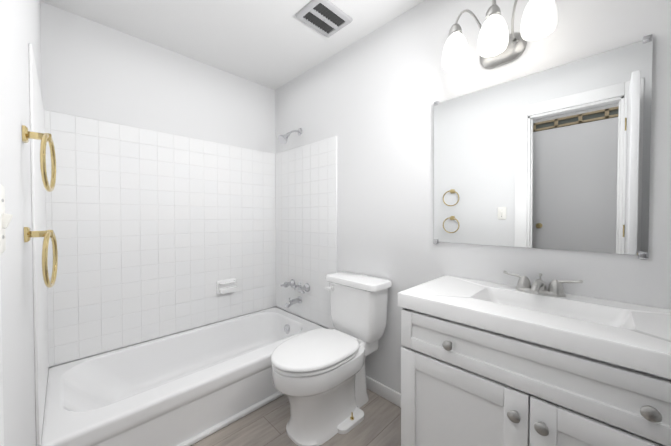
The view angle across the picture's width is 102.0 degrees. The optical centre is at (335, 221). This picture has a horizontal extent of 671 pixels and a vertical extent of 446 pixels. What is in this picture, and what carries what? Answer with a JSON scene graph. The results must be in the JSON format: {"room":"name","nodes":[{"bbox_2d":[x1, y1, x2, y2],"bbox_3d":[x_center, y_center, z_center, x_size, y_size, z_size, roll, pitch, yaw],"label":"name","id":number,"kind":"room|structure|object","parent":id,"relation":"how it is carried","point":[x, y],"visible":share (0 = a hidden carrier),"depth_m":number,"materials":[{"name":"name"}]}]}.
{"room":"bathroom","nodes":[
{"label":"bathroom","id":0,"kind":"room"},
{"bbox_2d":[0,0,41,445],"bbox_3d":[-0.720,-0.034,0.524,0.120,2.330,2.690,-1,1,-45],"label":"wall","id":1,"kind":"structure","parent":0,"point":[20,28],"depth_m":0.65,"materials":[{"name":"white paint"}]},
{"bbox_2d":[0,271,3,445],"bbox_3d":[-0.250,0.102,0.056,0.152,2.072,0.764,-1,1,-45],"label":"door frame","id":2,"kind":"structure","parent":1,"relation":"attached to","point":[1,412],"depth_m":0.37,"materials":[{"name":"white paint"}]},
{"bbox_2d":[0,184,12,253],"bbox_3d":[-0.544,-0.004,0.447,0.018,0.116,0.072,-1,1,-45],"label":"light switch","id":3,"kind":"object","parent":1,"relation":"attached to","point":[5,219],"visible":0.96,"depth_m":0.45,"materials":[{"name":"white plastic"}]},
{"bbox_2d":[28,43,48,445],"bbox_3d":[-1.333,0.104,1.231,0.008,1.437,0.812,-1,1,-45],"label":"wall tile","id":4,"kind":"structure","parent":1,"relation":"attached to","point":[40,304],"depth_m":1.03,"materials":[{"name":"white tile"}]},
{"bbox_2d":[22,125,55,191],"bbox_3d":[-0.849,-0.175,0.781,0.063,0.178,0.166,-1,1,-45],"label":"towel ring","id":5,"kind":"object","parent":1,"relation":"attached to","point":[44,138],"visible":1,"depth_m":0.76,"materials":[{"name":"gold metal"}]},
{"bbox_2d":[24,227,57,287],"bbox_3d":[-0.849,0.104,0.786,0.063,0.178,0.166,-1,1,-45],"label":"towel ring","id":6,"kind":"object","parent":1,"relation":"attached to","point":[47,235],"visible":1,"depth_m":0.77,"materials":[{"name":"gold metal"}]},
{"bbox_2d":[40,1,275,368],"bbox_3d":[-1.182,-0.060,2.048,1.620,2.330,0.120,-1,1,-45],"label":"wall","id":7,"kind":"structure","parent":0,"point":[90,69],"depth_m":1.83,"materials":[{"name":"white paint"}]},
{"bbox_2d":[44,110,275,366],"bbox_3d":[-1.094,0.093,2.047,1.500,1.442,0.010,-1,1,-45],"label":"wall tile","id":8,"kind":"structure","parent":7,"relation":"attached to","point":[158,234],"depth_m":1.86,"materials":[{"name":"white tile"}]},
{"bbox_2d":[216,278,236,293],"bbox_3d":[-0.878,0.531,2.221,0.160,0.110,0.062,-1,1,-45],"label":"soap dish","id":9,"kind":"object","parent":8,"relation":"attached to","point":[224,286],"visible":1,"depth_m":2.21,"materials":[{"name":"white ceramic"}]},
{"bbox_2d":[40,0,424,89],"bbox_3d":[-0.395,-1.242,0.702,2.620,0.080,3.110,-1,1,-45],"label":"ceiling","id":10,"kind":"structure","parent":0,"point":[274,44],"depth_m":1.72,"materials":[{"name":"white paint"}]},
{"bbox_2d":[295,0,352,37],"bbox_3d":[-0.067,-1.207,1.623,0.273,0.020,0.223,-1,1,-45],"label":"ceiling vent","id":11,"kind":"object","parent":10,"relation":"in","point":[327,18],"visible":1,"depth_m":1.61,"materials":[{"name":"grey plastic"}]},
{"bbox_2d":[191,389,400,445],"bbox_3d":[-0.395,1.167,0.742,2.620,0.080,3.110,-1,1,-45],"label":"floor","id":12,"kind":"structure","parent":0,"point":[378,425],"depth_m":1.46,"materials":[{"name":"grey wood"}]},
{"bbox_2d":[40,307,326,445],"bbox_3d":[-0.823,0.965,1.784,1.488,0.290,0.766,-1,1,-45],"label":"bathtub","id":13,"kind":"object","parent":12,"relation":"on","point":[190,387],"visible":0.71,"depth_m":1.53,"materials":[{"name":"white ceramic"}]},
{"bbox_2d":[271,271,391,445],"bbox_3d":[-0.041,0.736,1.556,0.700,0.756,0.416,-1,1,-45],"label":"toilet","id":14,"kind":"object","parent":12,"relation":"on","point":[319,378],"visible":1,"depth_m":1.47,"materials":[{"name":"white ceramic"}]},
{"bbox_2d":[397,270,670,445],"bbox_3d":[0.719,0.670,0.950,0.492,0.908,0.887,-1,1,-45],"label":"bathroom vanity","id":15,"kind":"object","parent":12,"relation":"on","point":[523,362],"visible":1,"depth_m":0.84,"materials":[{"name":"white paint"}]},
{"bbox_2d":[275,0,670,392],"bbox_3d":[0.426,-0.053,1.669,0.120,2.330,2.930,-1,1,-45],"label":"wall","id":16,"kind":"structure","parent":0,"point":[369,100],"depth_m":1.51,"materials":[{"name":"white paint"}]},
{"bbox_2d":[278,128,301,144],"bbox_3d":[-0.372,-0.702,2.224,0.209,0.164,0.082,-1,1,-45],"label":"shower head","id":17,"kind":"object","parent":16,"relation":"attached to","point":[282,139],"visible":1,"depth_m":2.18},
{"bbox_2d":[275,135,336,328],"bbox_3d":[-0.278,0.234,2.287,0.010,1.733,0.812,-1,1,-45],"label":"wall tile","id":18,"kind":"structure","parent":16,"relation":"attached to","point":[306,207],"depth_m":2.23,"materials":[{"name":"white tile"}]},
{"bbox_2d":[280,279,309,307],"bbox_3d":[-0.356,0.610,2.263,0.147,0.201,0.324,-1,1,-45],"label":"tub faucet","id":19,"kind":"object","parent":18,"relation":"attached to","point":[305,287],"visible":1,"depth_m":2.26,"materials":[{"name":"silver metal"}]},
{"bbox_2d":[366,376,400,406],"bbox_3d":[0.668,1.078,1.350,0.014,0.078,1.870,-1,1,-45],"label":"baseboard","id":20,"kind":"structure","parent":16,"relation":"attached to","point":[384,391],"depth_m":1.69,"materials":[{"name":"white paint"}]},
{"bbox_2d":[442,0,557,70],"bbox_3d":[0.688,-0.829,1.165,0.200,0.237,0.423,-1,1,-45],"label":"sconce","id":21,"kind":"object","parent":16,"relation":"attached to","point":[499,44],"visible":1,"depth_m":1.13,"materials":[{"name":"white glass"}]},
{"bbox_2d":[433,34,652,258],"bbox_3d":[0.800,-0.254,1.193,0.017,0.759,0.763,-1,1,-45],"label":"mirror","id":22,"kind":"object","parent":16,"relation":"attached to","point":[557,158],"visible":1,"depth_m":1.10,"materials":[{"name":"clear glass"}]}
]}

